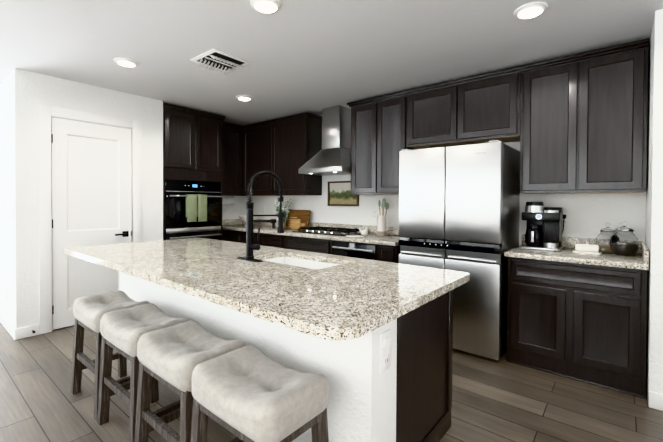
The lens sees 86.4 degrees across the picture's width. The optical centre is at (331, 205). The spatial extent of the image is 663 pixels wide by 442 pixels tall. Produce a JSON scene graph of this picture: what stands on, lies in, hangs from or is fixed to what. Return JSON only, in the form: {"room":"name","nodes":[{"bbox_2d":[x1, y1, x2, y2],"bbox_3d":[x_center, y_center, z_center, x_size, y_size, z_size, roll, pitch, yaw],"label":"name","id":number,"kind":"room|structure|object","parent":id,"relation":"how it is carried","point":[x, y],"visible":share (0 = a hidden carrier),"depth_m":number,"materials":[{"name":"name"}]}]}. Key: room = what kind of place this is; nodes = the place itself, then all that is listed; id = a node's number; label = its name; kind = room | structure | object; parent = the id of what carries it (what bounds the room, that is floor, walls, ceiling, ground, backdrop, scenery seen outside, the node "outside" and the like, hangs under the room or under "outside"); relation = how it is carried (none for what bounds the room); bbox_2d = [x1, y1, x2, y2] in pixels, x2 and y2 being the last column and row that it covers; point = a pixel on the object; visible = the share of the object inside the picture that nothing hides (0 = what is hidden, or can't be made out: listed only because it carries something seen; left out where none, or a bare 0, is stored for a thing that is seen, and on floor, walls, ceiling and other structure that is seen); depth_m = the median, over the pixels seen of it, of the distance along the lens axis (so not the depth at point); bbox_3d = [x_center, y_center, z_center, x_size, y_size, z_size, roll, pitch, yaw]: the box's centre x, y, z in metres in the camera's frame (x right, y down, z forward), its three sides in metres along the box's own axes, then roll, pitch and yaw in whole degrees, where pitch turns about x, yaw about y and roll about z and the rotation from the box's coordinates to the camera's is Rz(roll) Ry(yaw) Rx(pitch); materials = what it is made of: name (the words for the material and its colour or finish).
{"room":"kitchen","nodes":[
{"label":"kitchen","id":0,"kind":"room"},
{"bbox_2d":[0,72,11,323],"bbox_3d":[-3.322,-0.017,3.699,0.660,2.600,0.120,1,1,39],"label":"wall","id":1,"kind":"structure","parent":0,"point":[6,86],"depth_m":3.67,"materials":[{"name":"white paint"}]},
{"bbox_2d":[0,311,17,339],"bbox_3d":[-3.362,1.231,3.656,0.864,0.105,0.014,1,1,39],"label":"baseboard","id":2,"kind":"structure","parent":1,"relation":"attached to","point":[4,321],"depth_m":3.56,"materials":[{"name":"white wood"}]},
{"bbox_2d":[12,68,162,328],"bbox_3d":[-2.619,-0.016,3.957,0.100,2.600,1.410,1,1,39],"label":"wall","id":3,"kind":"structure","parent":0,"point":[24,94],"depth_m":3.51,"materials":[{"name":"white paint"}]},
{"bbox_2d":[38,104,141,333],"bbox_3d":[-2.641,0.136,3.920,0.116,2.296,0.974,1,1,39],"label":"door frame","id":4,"kind":"structure","parent":3,"relation":"attached to","point":[46,113],"depth_m":3.57,"materials":[{"name":"white wood"}]},
{"bbox_2d":[51,117,131,329],"bbox_3d":[-2.608,0.185,3.891,0.087,2.175,0.758,1,1,39],"label":"pantry door","id":5,"kind":"structure","parent":3,"relation":"in","point":[91,184],"depth_m":3.84,"materials":[{"name":"white wood"}]},
{"bbox_2d":[222,196,246,219],"bbox_3d":[-2.160,-0.035,5.650,0.220,2.600,1.790,1,1,39],"label":"wall","id":6,"kind":"structure","parent":0,"point":[238,206],"depth_m":6.11,"materials":[{"name":"white paint"}]},
{"bbox_2d":[222,208,232,214],"label":"electrical outlets","id":7,"kind":"object","parent":6,"relation":"attached to","point":[223,209],"depth_m":5.96,"materials":[{"name":"white plastic"}]},
{"bbox_2d":[222,122,241,195],"bbox_3d":[-1.759,-0.719,5.674,0.348,1.110,0.575,1,1,39],"label":"upper cabinet","id":8,"kind":"object","parent":6,"relation":"attached to","point":[232,135],"depth_m":5.63,"materials":[{"name":"brown wood"}]},
{"bbox_2d":[222,219,245,226],"bbox_3d":[-1.723,0.282,5.994,0.022,0.100,0.660,1,1,39],"label":"backsplash","id":9,"kind":"structure","parent":6,"relation":"attached to","point":[225,222],"depth_m":5.97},
{"bbox_2d":[0,322,662,441],"bbox_3d":[-1.206,1.355,1.339,10.300,0.060,7.800,1,1,39],"label":"floor","id":10,"kind":"structure","parent":0,"point":[501,399],"depth_m":2.33,"materials":[{"name":"brown wood"}]},
{"bbox_2d":[71,290,149,421],"bbox_3d":[-1.514,0.976,2.437,0.517,0.667,0.347,1,1,39],"label":"stool","id":11,"kind":"object","parent":10,"relation":"on","point":[89,311],"visible":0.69,"depth_m":2.42,"materials":[{"name":"fabric"}]},
{"bbox_2d":[97,303,189,441],"bbox_3d":[-1.109,0.982,2.104,0.517,0.667,0.347,1,1,39],"label":"stool","id":12,"kind":"object","parent":10,"relation":"on","point":[122,331],"visible":0.67,"depth_m":2.06,"materials":[{"name":"fabric"}]},
{"bbox_2d":[134,320,245,441],"bbox_3d":[-0.703,0.989,1.770,0.517,0.667,0.347,1,1,39],"label":"stool","id":13,"kind":"object","parent":10,"relation":"on","point":[172,357],"visible":0.73,"depth_m":1.71,"materials":[{"name":"fabric"}]},
{"bbox_2d":[163,103,224,239],"bbox_3d":[-2.076,-0.014,5.013,0.714,2.575,0.908,1,1,39],"label":"tall cabinet","id":14,"kind":"object","parent":10,"relation":"on","point":[192,149],"visible":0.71,"depth_m":4.76,"materials":[{"name":"brown wood"}]},
{"bbox_2d":[186,194,197,221],"bbox_3d":[-1.874,0.034,4.715,0.042,0.368,0.135,1,1,39],"label":"oven towel","id":15,"kind":"object","parent":14,"relation":"hanging from","point":[196,206],"depth_m":4.70,"materials":[{"name":"green fabric"}]},
{"bbox_2d":[198,194,206,221],"bbox_3d":[-1.776,0.033,4.834,0.042,0.368,0.135,1,1,39],"label":"oven towel","id":16,"kind":"object","parent":14,"relation":"hanging from","point":[202,199],"depth_m":4.82,"materials":[{"name":"green fabric"}]},
{"bbox_2d":[222,231,237,241],"bbox_3d":[-1.471,0.821,5.816,0.650,0.890,0.665,1,1,39],"label":"base cabinet","id":17,"kind":"object","parent":10,"relation":"on","point":[232,236],"depth_m":5.50,"materials":[{"name":"wood"}]},
{"bbox_2d":[238,231,257,243],"bbox_3d":[-1.012,0.828,5.439,0.538,0.890,0.665,1,1,39],"label":"base cabinet","id":18,"kind":"object","parent":10,"relation":"on","point":[241,234],"depth_m":5.25,"materials":[{"name":"wood"}]},
{"bbox_2d":[191,345,328,441],"bbox_3d":[-0.297,0.995,1.437,0.517,0.667,0.347,1,1,39],"label":"stool","id":19,"kind":"object","parent":10,"relation":"on","point":[250,393],"visible":1,"depth_m":1.35,"materials":[{"name":"fabric"}]},
{"bbox_2d":[258,235,281,247],"bbox_3d":[-0.619,0.835,5.116,0.480,0.890,0.665,1,1,39],"label":"base cabinet","id":20,"kind":"object","parent":10,"relation":"on","point":[264,240],"depth_m":4.87,"materials":[{"name":"wood"}]},
{"bbox_2d":[120,273,452,441],"bbox_3d":[-0.570,0.867,2.625,2.658,0.889,0.880,1,1,39],"label":"kitchen island","id":21,"kind":"object","parent":10,"relation":"on","point":[371,341],"depth_m":1.73,"materials":[{"name":"white paint"}]},
{"bbox_2d":[64,237,469,348],"bbox_3d":[-0.739,0.402,2.558,3.030,0.040,1.250,1,1,39],"label":"island countertop","id":22,"kind":"structure","parent":21,"relation":"on","point":[340,305],"depth_m":1.84,"materials":[{"name":"beige stone"}]},
{"bbox_2d":[237,170,284,261],"bbox_3d":[-0.509,0.065,2.546,0.263,0.634,0.249,1,1,39],"label":"faucet","id":23,"kind":"object","parent":22,"relation":"on","point":[250,245],"visible":1,"depth_m":2.47,"materials":[{"name":"black metal"}]},
{"bbox_2d":[260,253,343,268],"bbox_3d":[-0.239,0.534,2.531,0.760,0.242,0.440,1,1,39],"label":"sink","id":24,"kind":"object","parent":22,"relation":"in","point":[308,262],"depth_m":2.76,"materials":[{"name":"white ceramic"}]},
{"bbox_2d":[282,235,329,253],"bbox_3d":[-0.119,0.842,4.706,0.814,0.890,0.665,1,1,39],"label":"base cabinet","id":25,"kind":"object","parent":10,"relation":"on","point":[288,241],"depth_m":4.45,"materials":[{"name":"wood"}]},
{"bbox_2d":[330,239,377,259],"bbox_3d":[0.446,0.851,4.242,0.647,0.890,0.665,1,1,39],"label":"dishwasher","id":26,"kind":"object","parent":10,"relation":"on","point":[372,245],"depth_m":3.95,"materials":[{"name":"metal"}]},
{"bbox_2d":[222,223,400,246],"bbox_3d":[-0.428,0.373,4.945,3.358,0.040,0.682,1,1,39],"label":"countertop","id":27,"kind":"structure","parent":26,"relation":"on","point":[388,240],"depth_m":4.32,"materials":[{"name":"beige stone"}]},
{"bbox_2d":[239,215,257,226],"bbox_3d":[-1.339,0.251,5.709,0.310,0.172,0.310,1,1,39],"label":"pedestal bowl","id":28,"kind":"object","parent":27,"relation":"on","point":[242,217],"visible":0.33,"depth_m":5.61,"materials":[{"name":"white ceramic"}]},
{"bbox_2d":[273,199,293,227],"bbox_3d":[-0.749,0.118,5.402,0.366,0.452,0.335,1,1,39],"label":"vase","id":29,"kind":"object","parent":27,"relation":"on","point":[284,209],"visible":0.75,"depth_m":5.36,"materials":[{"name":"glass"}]},
{"bbox_2d":[287,210,310,228],"bbox_3d":[-0.520,0.205,5.288,0.500,0.281,0.188,1,1,39],"label":"cutting boards","id":30,"kind":"object","parent":27,"relation":"on","point":[296,219],"visible":0.85,"depth_m":5.25,"materials":[{"name":"brown wood"}]},
{"bbox_2d":[292,226,368,235],"bbox_3d":[-0.019,0.333,4.655,0.900,0.050,0.525,1,1,39],"label":"cooktop","id":31,"kind":"object","parent":27,"relation":"in","point":[330,231],"visible":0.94,"depth_m":4.56,"materials":[{"name":"black metal"}]},
{"bbox_2d":[346,235,363,237],"bbox_3d":[0.270,0.358,4.078,0.220,0.016,0.099,0,1,14],"label":"spoon rest","id":32,"kind":"object","parent":27,"relation":"on","point":[354,236],"visible":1,"depth_m":4.04,"materials":[{"name":"white ceramic"}]},
{"bbox_2d":[358,227,368,235],"bbox_3d":[0.395,0.309,4.286,0.163,0.111,0.070,1,1,39],"label":"bird","id":33,"kind":"object","parent":27,"relation":"on","point":[364,232],"visible":1,"depth_m":4.25},
{"bbox_2d":[377,198,388,235],"bbox_3d":[0.631,0.137,4.327,0.173,0.455,0.120,1,1,39],"label":"pitcher","id":34,"kind":"object","parent":27,"relation":"on","point":[381,224],"visible":1,"depth_m":4.29,"materials":[{"name":"white ceramic"}]},
{"bbox_2d":[378,243,399,262],"bbox_3d":[0.784,0.857,3.964,0.229,0.890,0.665,1,1,39],"label":"base cabinet","id":35,"kind":"object","parent":10,"relation":"on","point":[387,254],"depth_m":3.69,"materials":[{"name":"wood"}]},
{"bbox_2d":[398,140,519,360],"bbox_3d":[1.258,0.378,3.493,0.940,1.865,0.731,1,1,39],"label":"refrigerator","id":36,"kind":"object","parent":10,"relation":"on","point":[459,206],"visible":0.88,"depth_m":3.11,"materials":[{"name":"silver metal"}]},
{"bbox_2d":[504,234,648,398],"bbox_3d":[2.013,0.809,2.944,0.904,1.035,0.683,1,1,39],"label":"base cabinet","id":37,"kind":"object","parent":10,"relation":"on","point":[581,317],"visible":0.92,"depth_m":2.66,"materials":[{"name":"wood"}]},
{"bbox_2d":[521,202,562,251],"bbox_3d":[1.897,0.176,3.171,0.290,0.420,0.294,1,1,39],"label":"coffee maker","id":38,"kind":"object","parent":37,"relation":"on","point":[544,228],"visible":1,"depth_m":3.10,"materials":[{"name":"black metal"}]},
{"bbox_2d":[573,242,604,253],"bbox_3d":[2.125,0.345,2.917,0.210,0.092,0.110,1,1,39],"label":"butter dish","id":39,"kind":"object","parent":37,"relation":"on","point":[587,248],"visible":1,"depth_m":2.89,"materials":[{"name":"white ceramic"}]},
{"bbox_2d":[596,223,615,252],"bbox_3d":[2.313,0.267,2.956,0.164,0.249,0.164,1,1,39],"label":"glass jar","id":40,"kind":"object","parent":37,"relation":"on","point":[603,237],"visible":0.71,"depth_m":2.92,"materials":[{"name":"clear glass"}]},
{"bbox_2d":[609,221,638,255],"bbox_3d":[2.337,0.260,2.819,0.184,0.267,0.184,1,1,39],"label":"glass jar","id":41,"kind":"object","parent":37,"relation":"on","point":[624,241],"visible":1,"depth_m":2.77,"materials":[{"name":"clear glass"}]},
{"bbox_2d":[0,0,662,125],"bbox_3d":[-1.192,-1.315,1.305,10.300,0.080,7.800,1,1,39],"label":"ceiling","id":42,"kind":"structure","parent":0,"point":[315,57],"depth_m":2.79,"materials":[{"name":"white paint"}]},
{"bbox_2d":[114,58,137,66],"bbox_3d":[-1.861,-1.293,3.200,0.196,0.020,0.196,1,1,39],"label":"recessed light","id":43,"kind":"object","parent":42,"relation":"in","point":[126,62],"visible":1,"depth_m":3.17,"materials":[{"name":"white plastic"}]},
{"bbox_2d":[190,48,250,74],"bbox_3d":[-0.995,-1.284,3.168,0.380,0.094,0.380,1,1,39],"label":"ceiling vent","id":44,"kind":"object","parent":42,"relation":"in","point":[216,59],"visible":1,"depth_m":3.14,"materials":[{"name":"white metal"}]},
{"bbox_2d":[236,95,252,100],"bbox_3d":[-1.058,-1.303,4.288,0.196,0.020,0.196,1,1,39],"label":"recessed light","id":45,"kind":"object","parent":42,"relation":"in","point":[244,97],"visible":1,"depth_m":4.26,"materials":[{"name":"white plastic"}]},
{"bbox_2d":[250,0,280,12],"bbox_3d":[-0.418,-1.273,2.248,0.196,0.020,0.196,1,1,39],"label":"recessed light","id":46,"kind":"object","parent":42,"relation":"in","point":[268,6],"visible":1,"depth_m":2.24,"materials":[{"name":"white plastic"}]},
{"bbox_2d":[513,2,547,18],"bbox_3d":[1.296,-1.265,2.303,0.196,0.020,0.196,1,1,39],"label":"recessed light","id":47,"kind":"object","parent":42,"relation":"in","point":[529,10],"visible":1,"depth_m":2.27,"materials":[{"name":"white"}]},
{"bbox_2d":[247,115,645,245],"bbox_3d":[1.153,0.001,4.185,10.300,2.600,0.150,1,1,39],"label":"wall","id":48,"kind":"structure","parent":0,"point":[591,215],"depth_m":3.41,"materials":[{"name":"white paint"}]},
{"bbox_2d":[242,122,269,195],"bbox_3d":[-1.064,-0.716,5.676,0.690,1.110,0.348,1,1,39],"label":"upper cabinet","id":49,"kind":"object","parent":48,"relation":"attached to","point":[256,138],"depth_m":5.56,"materials":[{"name":"brown wood"}]},
{"bbox_2d":[270,114,321,195],"bbox_3d":[-0.522,-0.707,5.230,0.713,1.110,0.348,1,1,39],"label":"upper cabinet","id":50,"kind":"object","parent":48,"relation":"attached to","point":[294,140],"depth_m":5.06,"materials":[{"name":"brown wood"}]},
{"bbox_2d":[298,105,350,175],"bbox_3d":[-0.001,-0.865,4.701,0.740,0.886,0.501,1,1,39],"label":"range hood","id":51,"kind":"object","parent":48,"relation":"attached to","point":[332,156],"visible":0.81,"depth_m":4.65,"materials":[{"name":"silver metal"}]},
{"bbox_2d":[256,219,398,234],"bbox_3d":[-0.218,0.301,5.199,3.358,0.100,0.022,1,1,39],"label":"backsplash","id":52,"kind":"structure","parent":48,"relation":"attached to","point":[372,230],"depth_m":4.83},
{"bbox_2d":[328,181,358,205],"bbox_3d":[0.157,-0.166,4.884,0.530,0.345,0.029,1,1,39],"label":"framed painting","id":53,"kind":"object","parent":48,"relation":"attached to","point":[339,193],"visible":0.71,"depth_m":4.90,"materials":[{"name":"fabric"}]},
{"bbox_2d":[350,98,389,194],"bbox_3d":[0.490,-0.691,4.399,0.387,1.110,0.348,1,1,39],"label":"upper cabinet","id":54,"kind":"object","parent":48,"relation":"attached to","point":[364,115],"depth_m":4.26,"materials":[{"name":"brown wood"}]},
{"bbox_2d":[378,94,405,193],"bbox_3d":[0.790,-0.686,4.153,0.388,1.110,0.348,1,1,39],"label":"upper cabinet","id":55,"kind":"object","parent":48,"relation":"attached to","point":[392,108],"depth_m":4.04,"materials":[{"name":"brown wood"}]},
{"bbox_2d":[402,82,461,149],"bbox_3d":[1.152,-0.940,3.841,0.562,0.590,0.368,1,1,39],"label":"upper cabinet","id":56,"kind":"object","parent":48,"relation":"attached to","point":[431,111],"depth_m":3.70,"materials":[{"name":"brown wood"}]},
{"bbox_2d":[458,66,521,144],"bbox_3d":[1.586,-0.934,3.484,0.563,0.590,0.368,1,1,39],"label":"upper cabinet","id":57,"kind":"object","parent":48,"relation":"attached to","point":[489,105],"depth_m":3.33,"materials":[{"name":"brown wood"}]},
{"bbox_2d":[518,54,581,193],"bbox_3d":[1.975,-0.668,3.180,0.429,1.110,0.348,1,1,39],"label":"upper cabinet","id":58,"kind":"object","parent":48,"relation":"attached to","point":[575,123],"depth_m":3.04,"materials":[{"name":"brown wood"}]},
{"bbox_2d":[562,213,568,233],"label":"electrical outlets","id":59,"kind":"object","parent":48,"relation":"attached to","point":[565,221],"depth_m":3.25,"materials":[{"name":"white plastic"}]},
{"bbox_2d":[578,42,648,192],"bbox_3d":[2.306,-0.662,2.908,0.429,1.110,0.348,1,1,39],"label":"upper cabinet","id":60,"kind":"object","parent":48,"relation":"attached to","point":[612,119],"depth_m":2.77,"materials":[{"name":"brown wood"}]},
{"bbox_2d":[645,9,662,405],"bbox_3d":[3.596,0.047,1.590,3.230,2.600,0.760,1,1,39],"label":"wall","id":61,"kind":"structure","parent":0,"point":[654,245],"depth_m":2.31,"materials":[{"name":"white paint"}]},
{"bbox_2d":[649,391,662,410],"bbox_3d":[3.286,1.296,1.355,3.080,0.105,0.014,1,1,39],"label":"baseboard","id":62,"kind":"structure","parent":61,"relation":"attached to","point":[655,400],"depth_m":2.30,"materials":[{"name":"white"}]}
]}

